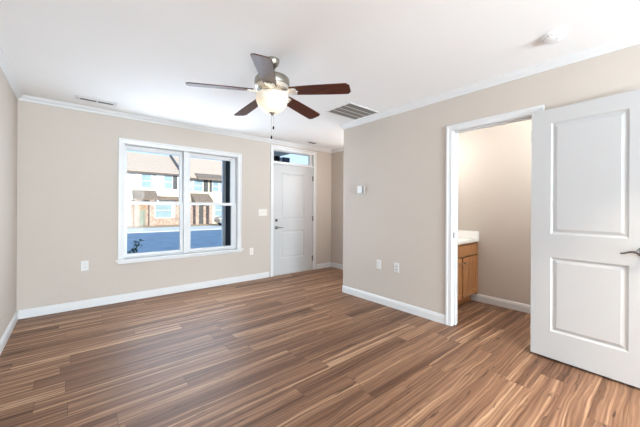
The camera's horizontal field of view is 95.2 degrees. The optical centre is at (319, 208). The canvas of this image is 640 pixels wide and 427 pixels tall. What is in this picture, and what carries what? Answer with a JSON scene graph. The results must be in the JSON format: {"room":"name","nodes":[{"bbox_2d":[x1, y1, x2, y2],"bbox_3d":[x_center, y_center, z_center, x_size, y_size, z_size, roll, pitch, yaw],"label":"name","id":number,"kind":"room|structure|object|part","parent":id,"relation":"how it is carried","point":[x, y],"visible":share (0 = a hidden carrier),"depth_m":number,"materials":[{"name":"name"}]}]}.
{"room":"empty living room","nodes":[
{"label":"empty living room","id":0,"kind":"room"},
{"bbox_2d":[0,68,17,338],"bbox_3d":[0.102,0.002,-0.966,0.120,2.462,10.789,0,0,-40],"label":"wall","id":1,"kind":"structure","parent":0,"point":[8,100],"depth_m":2.77,"materials":[{"name":"beige paint"}]},
{"bbox_2d":[0,310,17,354],"bbox_3d":[0.148,1.184,-0.923,0.015,0.097,10.789,0,0,-40],"label":"baseboard","id":2,"kind":"structure","parent":1,"relation":"attached to","point":[10,327],"depth_m":2.73,"materials":[{"name":"white wood"}]},
{"bbox_2d":[17,100,330,310],"bbox_3d":[-1.594,-0.007,4.759,4.887,2.462,0.160,0,0,-40],"label":"wall","id":3,"kind":"structure","parent":0,"point":[67,159],"depth_m":3.64,"materials":[{"name":"beige paint"}]},
{"bbox_2d":[81,261,88,270],"bbox_3d":[-2.877,0.701,3.574,0.073,0.120,0.009,0,0,-40],"label":"outlet","id":4,"kind":"object","parent":3,"relation":"attached to","point":[84,264],"visible":1,"depth_m":3.57,"materials":[{"name":"white plastic"}]},
{"bbox_2d":[18,272,268,318],"bbox_3d":[-2.112,1.173,4.214,3.132,0.097,0.015,0,0,-40],"label":"baseboard","id":5,"kind":"structure","parent":3,"relation":"attached to","point":[44,310],"depth_m":3.86,"materials":[{"name":"white wood"}]},
{"bbox_2d":[115,138,243,263],"bbox_3d":[-2.000,-0.095,4.377,1.758,1.639,0.202,0,0,-40],"label":"window","id":6,"kind":"structure","parent":3,"relation":"in","point":[184,153],"depth_m":4.33,"materials":[{"name":"white plastic"}]},
{"bbox_3d":[-2.328,0.278,4.120,0.733,0.740,0.035,0,0,-40],"label":"sash","id":7,"kind":"part","parent":6,"relation":"part of","materials":[{"name":"white plastic"}]},
{"bbox_3d":[-2.350,-0.448,4.150,0.733,0.796,0.033,0,0,-40],"label":"sash","id":8,"kind":"part","parent":6,"relation":"part of","materials":[{"name":"clear glass"}]},
{"bbox_3d":[-1.966,0.680,4.333,1.758,0.025,0.087,0,0,-40],"label":"sill","id":9,"kind":"part","parent":6,"relation":"part of","materials":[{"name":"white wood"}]},
{"bbox_3d":[-1.724,-0.445,4.676,0.756,0.796,0.033,0,0,-40],"label":"sash","id":10,"kind":"part","parent":6,"relation":"part of","materials":[{"name":"clear glass"}]},
{"bbox_3d":[-1.702,0.281,4.646,0.756,0.740,0.035,0,0,-40],"label":"sash","id":11,"kind":"part","parent":6,"relation":"part of","materials":[{"name":"white plastic"}]},
{"bbox_2d":[258,209,266,215],"bbox_3d":[-1.005,0.070,5.140,0.170,0.117,0.014,0,0,-40],"label":"light switch","id":12,"kind":"object","parent":3,"relation":"attached to","point":[261,212],"visible":1,"depth_m":5.14,"materials":[{"name":"beige plastic"}]},
{"bbox_2d":[270,145,315,276],"bbox_3d":[-0.533,0.042,5.632,1.054,2.374,0.168,0,0,-40],"label":"door frame","id":13,"kind":"structure","parent":3,"relation":"attached to","point":[272,147],"depth_m":5.48,"materials":[{"name":"white wood"}]},
{"bbox_2d":[274,150,311,165],"bbox_3d":[-0.518,-0.964,5.619,0.914,0.210,0.040,0,0,-40],"label":"window","id":14,"kind":"structure","parent":3,"relation":"in","point":[309,156],"depth_m":5.83,"materials":[{"name":"white wood"}]},
{"bbox_2d":[273,164,313,275],"bbox_3d":[-0.486,0.207,5.583,0.920,2.039,0.112,0,0,-40],"label":"door","id":15,"kind":"structure","parent":3,"relation":"in","point":[293,185],"depth_m":5.58,"materials":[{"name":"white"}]},
{"bbox_2d":[0,267,639,426],"bbox_3d":[1.908,1.302,0.582,4.887,0.120,11.069,0,0,-40],"label":"floor","id":16,"kind":"structure","parent":0,"point":[296,349],"depth_m":2.26,"materials":[{"name":"brown wood"}]},
{"bbox_2d":[458,242,477,304],"bbox_3d":[1.609,0.840,3.818,0.912,0.800,0.563,0,0,-40],"label":"vanity cabinet","id":17,"kind":"object","parent":16,"relation":"on","point":[467,253],"visible":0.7,"depth_m":3.74,"materials":[{"name":"brown wood"}]},
{"bbox_3d":[1.587,0.864,3.488,0.400,0.495,0.034,0,0,-40],"label":"door","id":18,"kind":"part","parent":17,"relation":"part of","materials":[{"name":"brown wood"}]},
{"bbox_3d":[1.764,0.533,3.635,0.852,0.135,0.034,0,0,-40],"label":"false drawer","id":19,"kind":"part","parent":17,"relation":"part of","materials":[{"name":"brown wood"}]},
{"bbox_2d":[458,230,478,244],"bbox_3d":[1.602,0.372,3.824,0.925,0.135,0.547,0,0,-40],"label":"countertop","id":20,"kind":"structure","parent":17,"relation":"on","point":[464,237],"depth_m":3.95,"materials":[{"name":"stone"}]},
{"bbox_3d":[1.925,0.866,3.772,0.417,0.495,0.034,0,0,-40],"label":"door","id":21,"kind":"part","parent":17,"relation":"part of","materials":[{"name":"brown wood"}]},
{"bbox_2d":[0,0,639,149],"bbox_3d":[1.921,-1.270,0.582,4.887,0.100,11.069,0,0,-40],"label":"ceiling","id":22,"kind":"structure","parent":0,"point":[140,56],"depth_m":2.24,"materials":[{"name":"white paint"}]},
{"bbox_2d":[75,95,117,105],"bbox_3d":[-2.574,-1.238,3.370,0.385,0.010,0.150,0,0,-40],"label":"ceiling vent","id":23,"kind":"object","parent":22,"relation":"in","point":[79,97],"visible":1,"depth_m":3.34,"materials":[{"name":"white metal"}]},
{"bbox_2d":[186,53,350,138],"bbox_3d":[-0.425,-0.903,2.459,1.262,0.659,1.207,0,0,-40],"label":"ceiling fan","id":24,"kind":"object","parent":22,"relation":"hanging from","point":[272,87],"visible":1,"depth_m":2.32,"materials":[{"name":"brown wood"}]},
{"bbox_3d":[-0.775,-0.945,2.274,0.492,0.059,0.134,0,0,-21],"label":"blade","id":25,"kind":"part","parent":24,"relation":"part of","materials":[{"name":"brown wood"}]},
{"bbox_3d":[-0.653,-0.944,2.735,0.134,0.059,0.492,0,0,-39],"label":"blade","id":26,"kind":"part","parent":24,"relation":"part of","materials":[{"name":"brown wood"}]},
{"bbox_3d":[-0.374,-0.943,2.016,0.134,0.059,0.492,0,0,-3],"label":"blade","id":27,"kind":"part","parent":24,"relation":"part of","materials":[{"name":"brown wood"}]},
{"bbox_3d":[-0.397,-0.862,2.421,0.274,0.144,0.274,0,0,-40],"label":"lamp shade","id":28,"kind":"part","parent":24,"relation":"part of","materials":[{"name":"white glass"}]},
{"bbox_3d":[-0.177,-0.942,2.762,0.134,0.059,0.492,0,0,33],"label":"blade","id":29,"kind":"part","parent":24,"relation":"part of","materials":[{"name":"brown wood"}]},
{"bbox_3d":[-0.004,-0.941,2.318,0.492,0.059,0.134,0,0,15],"label":"blade","id":30,"kind":"part","parent":24,"relation":"part of","materials":[{"name":"brown wood"}]},
{"bbox_2d":[326,102,378,119],"bbox_3d":[0.415,-1.223,3.696,0.530,0.010,0.410,0,0,-40],"label":"ceiling vent","id":31,"kind":"object","parent":22,"relation":"in","point":[350,110],"visible":1,"depth_m":3.68,"materials":[{"name":"white metal"}]},
{"bbox_2d":[542,29,566,43],"bbox_3d":[1.651,-1.201,2.061,0.140,0.042,0.140,0,0,-40],"label":"smoke detector","id":32,"kind":"object","parent":22,"relation":"attached to","point":[555,36],"visible":1,"depth_m":2.03,"materials":[{"name":"white plastic"}]},
{"bbox_2d":[331,119,531,304],"bbox_3d":[1.817,0.010,4.393,0.134,2.462,4.789,0,0,-40],"label":"wall","id":33,"kind":"structure","parent":0,"point":[494,163],"depth_m":3.76,"materials":[{"name":"beige paint"}]},
{"bbox_2d":[471,294,530,313],"bbox_3d":[2.679,1.197,3.244,0.015,0.097,1.915,0,0,-40],"label":"baseboard","id":34,"kind":"structure","parent":33,"relation":"attached to","point":[508,304],"depth_m":3.68,"materials":[{"name":"white wood"}]},
{"bbox_2d":[343,44,639,314],"bbox_3d":[3.379,0.018,0.809,0.120,2.462,9.292,0,0,-40],"label":"wall","id":35,"kind":"structure","parent":0,"point":[399,159],"depth_m":3.41,"materials":[{"name":"beige paint"}]},
{"bbox_2d":[0,33,639,152],"bbox_3d":[1.933,-1.191,0.567,4.647,0.058,10.789,0,0,-40],"label":"crown molding","id":36,"kind":"structure","parent":35,"relation":"attached to","point":[629,41],"depth_m":3.14,"materials":[{"name":"white wood"}]},
{"bbox_2d":[357,186,364,193],"bbox_3d":[0.551,-0.258,4.040,0.056,0.111,0.130,0,0,-40],"label":"thermostat","id":37,"kind":"object","parent":35,"relation":"attached to","point":[360,189],"visible":1,"depth_m":4.00,"materials":[{"name":"white plastic"}]},
{"bbox_2d":[376,260,380,268],"bbox_3d":[0.766,0.729,3.814,0.012,0.116,0.072,0,0,-40],"label":"outlet","id":38,"kind":"object","parent":35,"relation":"attached to","point":[378,265],"visible":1,"depth_m":3.81,"materials":[{"name":"white plastic"}]},
{"bbox_2d":[316,262,444,323],"bbox_3d":[0.784,1.187,4.654,1.131,0.097,3.066,0,0,-40],"label":"baseboard","id":39,"kind":"structure","parent":35,"relation":"attached to","point":[434,316],"depth_m":3.67,"materials":[{"name":"white wood"}]},
{"bbox_2d":[394,263,398,272],"bbox_3d":[0.941,0.732,3.601,0.017,0.116,0.072,0,0,-40],"label":"electrical outlet","id":40,"kind":"object","parent":35,"relation":"attached to","point":[396,265],"visible":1,"depth_m":3.60,"materials":[{"name":"white plastic"}]},
{"bbox_2d":[445,105,544,325],"bbox_3d":[1.672,0.181,2.841,0.156,2.119,0.849,0,0,-40],"label":"door frame","id":41,"kind":"structure","parent":35,"relation":"attached to","point":[528,111],"depth_m":3.09,"materials":[{"name":"white wood"}]},
{"bbox_2d":[530,89,639,387],"bbox_3d":[2.002,0.204,2.211,0.099,2.038,0.724,0,0,-36],"label":"door","id":42,"kind":"structure","parent":35,"relation":"in","point":[585,156],"depth_m":2.20,"materials":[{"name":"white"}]},
{"bbox_3d":[2.144,0.298,1.987,0.065,0.068,0.143,0,0,-40],"label":"handle","id":43,"kind":"part","parent":42,"relation":"part of","materials":[{"name":"silver metal"}]},
{"label":"outside","id":44,"kind":"structure","parent":0,"visible":0},
{"bbox_2d":[127,223,218,228],"bbox_3d":[-18.433,1.980,45.253,90.000,0.120,27.000,0,0,-40],"label":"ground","id":45,"kind":"structure","parent":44,"point":[212,224],"depth_m":32.84,"materials":[{"name":"white concrete"}]},
{"bbox_2d":[127,152,178,226],"bbox_3d":[-25.801,-2.657,33.592,16.280,9.120,12.250,0,0,-40],"label":"townhouse","id":46,"kind":"structure","parent":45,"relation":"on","point":[152,178],"depth_m":33.75,"materials":[{"name":"white"}]},
{"bbox_3d":[-19.903,0.672,32.723,0.620,2.520,0.050,0,0,-40],"label":"door","id":47,"kind":"part","parent":46,"relation":"part of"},
{"bbox_3d":[-19.646,-3.131,33.085,0.950,1.430,0.020,0,0,-40],"label":"pane","id":48,"kind":"part","parent":46,"relation":"part of","materials":[{"name":"blue glass"}]},
{"bbox_2d":[152,174,155,187],"bbox_3d":[-19.031,-3.128,33.573,0.380,1.570,0.085,0,0,-40],"label":"shutter","id":49,"kind":"object","parent":46,"relation":"hanging from","point":[153,175],"depth_m":33.52,"materials":[{"name":"white"}]},
{"bbox_2d":[159,175,162,188],"bbox_3d":[-18.541,-3.111,33.985,0.400,1.600,0.085,0,0,-40],"label":"shutter","id":50,"kind":"object","parent":46,"relation":"hanging from","point":[160,176],"depth_m":33.98,"materials":[{"name":"white"}]},
{"bbox_3d":[-18.304,0.215,34.227,1.700,1.650,0.020,0,0,-40],"label":"pane","id":51,"kind":"part","parent":46,"relation":"part of","materials":[{"name":"blue glass"}]},
{"bbox_3d":[-17.943,-3.108,34.517,0.860,1.460,0.020,0,0,-40],"label":"pane","id":52,"kind":"part","parent":46,"relation":"part of","materials":[{"name":"blue glass"}]},
{"bbox_2d":[173,176,176,188],"bbox_3d":[-17.343,-3.105,34.991,0.470,1.600,0.085,0,0,-40],"label":"shutter","id":53,"kind":"object","parent":46,"relation":"hanging from","point":[174,177],"depth_m":34.95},
{"bbox_2d":[173,156,221,224],"bbox_3d":[-13.332,-2.560,44.066,16.350,9.050,12.250,0,0,-40],"label":"townhouse","id":54,"kind":"structure","parent":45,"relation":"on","point":[205,175],"depth_m":37.42,"materials":[{"name":"beige"}]},
{"bbox_2d":[190,179,192,190],"bbox_3d":[-16.046,-2.888,36.082,0.580,1.500,0.085,0,0,-40],"label":"shutter","id":55,"kind":"object","parent":54,"relation":"hanging from","point":[191,180],"depth_m":36.17,"materials":[{"name":"white"}]},
{"bbox_3d":[-15.314,-2.885,36.726,1.070,1.360,0.020,0,0,-40],"label":"pane","id":56,"kind":"part","parent":54,"relation":"part of","materials":[{"name":"blue glass"}]},
{"bbox_3d":[-15.068,0.747,36.785,0.750,2.420,0.050,0,0,-40],"label":"door","id":57,"kind":"part","parent":54,"relation":"part of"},
{"bbox_2d":[203,180,207,191],"bbox_3d":[-14.579,-2.881,37.313,0.550,1.500,0.085,0,0,-40],"label":"shutter","id":58,"kind":"object","parent":54,"relation":"hanging from","point":[205,182],"depth_m":37.26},
{"bbox_2d":[209,180,211,191],"bbox_3d":[-14.101,-2.878,37.715,0.300,1.500,0.085,0,0,-40],"label":"shutter","id":59,"kind":"object","parent":54,"relation":"hanging from","point":[210,181],"depth_m":37.67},
{"bbox_3d":[-13.625,-2.876,38.144,0.820,1.360,0.020,0,0,-40],"label":"pane","id":60,"kind":"part","parent":54,"relation":"part of","materials":[{"name":"blue glass"}]},
{"bbox_3d":[-13.174,0.216,38.536,1.400,1.500,0.020,0,0,-40],"label":"pane","id":61,"kind":"part","parent":54,"relation":"part of","materials":[{"name":"blue glass"}]},
{"bbox_2d":[219,181,221,191],"bbox_3d":[-13.067,-2.873,38.584,0.400,1.500,0.085,0,0,-40],"label":"shutter","id":62,"kind":"object","parent":54,"relation":"hanging from","point":[220,182],"depth_m":38.51,"materials":[{"name":"white"}]},
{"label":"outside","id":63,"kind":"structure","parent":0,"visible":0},
{"bbox_3d":[7.375,2.119,14.529,90.000,0.100,3.251,0,0,-40],"label":"lawn","id":64,"kind":"structure","parent":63,"visible":0},
{"bbox_2d":[128,239,143,253],"bbox_3d":[-3.495,1.244,4.907,0.957,1.546,0.763,0,0,-40],"label":"shrub","id":65,"kind":"object","parent":64,"relation":"on","point":[135,248],"visible":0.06,"depth_m":5.14,"materials":[{"name":"green plant"}]},
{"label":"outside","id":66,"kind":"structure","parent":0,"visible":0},
{"bbox_2d":[127,229,221,253],"bbox_3d":[-0.038,2.092,23.354,90.000,0.080,19.800,0,0,-40],"label":"road","id":67,"kind":"structure","parent":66,"point":[169,240],"depth_m":18.38,"materials":[{"name":"blue asphalt"}]},
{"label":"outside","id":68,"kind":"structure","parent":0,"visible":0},
{"bbox_2d":[127,225,221,232],"bbox_3d":[-8.078,2.027,32.925,90.000,0.130,5.200,0,0,-40],"label":"sidewalk","id":69,"kind":"structure","parent":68,"point":[161,229],"depth_m":27.24,"materials":[{"name":"concrete"}]},
{"bbox_2d":[214,216,221,225],"bbox_3d":[-9.534,1.084,33.527,4.697,1.740,1.890,0,0,-40],"label":"car","id":70,"kind":"object","parent":69,"relation":"on","point":[218,219],"visible":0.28,"depth_m":32.07,"materials":[{"name":"beige paint"}]},
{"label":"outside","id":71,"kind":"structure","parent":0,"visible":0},
{"bbox_2d":[274,151,288,155],"bbox_3d":[-1.469,-1.428,6.693,1.850,0.135,2.651,0,0,-40],"label":"ceiling","id":72,"kind":"structure","parent":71,"point":[275,152],"depth_m":7.22,"materials":[{"name":"grey"}]},
{"bbox_2d":[274,156,289,161],"bbox_3d":[-1.030,-1.293,7.749,0.420,0.130,0.200,0,0,-40],"label":"porch light","id":73,"kind":"object","parent":72,"relation":"attached to","point":[276,158],"visible":0.68,"depth_m":7.68,"materials":[{"name":"black paint"}]},
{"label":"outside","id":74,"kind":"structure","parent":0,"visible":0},
{"bbox_3d":[-1.272,1.386,6.870,2.300,0.120,2.651,0,0,-40],"label":"floor","id":75,"kind":"structure","parent":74,"visible":0},
{"bbox_2d":[221,161,225,245],"bbox_3d":[-1.984,-0.020,6.032,0.072,2.685,0.070,0,0,-40],"label":"porch post","id":76,"kind":"object","parent":75,"relation":"on","point":[223,237],"visible":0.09,"depth_m":6.00,"materials":[{"name":"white paint"}]},
{"bbox_2d":[225,161,230,245],"bbox_3d":[-1.592,-0.006,5.607,0.045,2.660,1.075,0,0,-40],"label":"privacy screen","id":77,"kind":"object","parent":75,"relation":"on","point":[228,208],"visible":0.02,"depth_m":5.89,"materials":[{"name":"black paint"}]}
]}

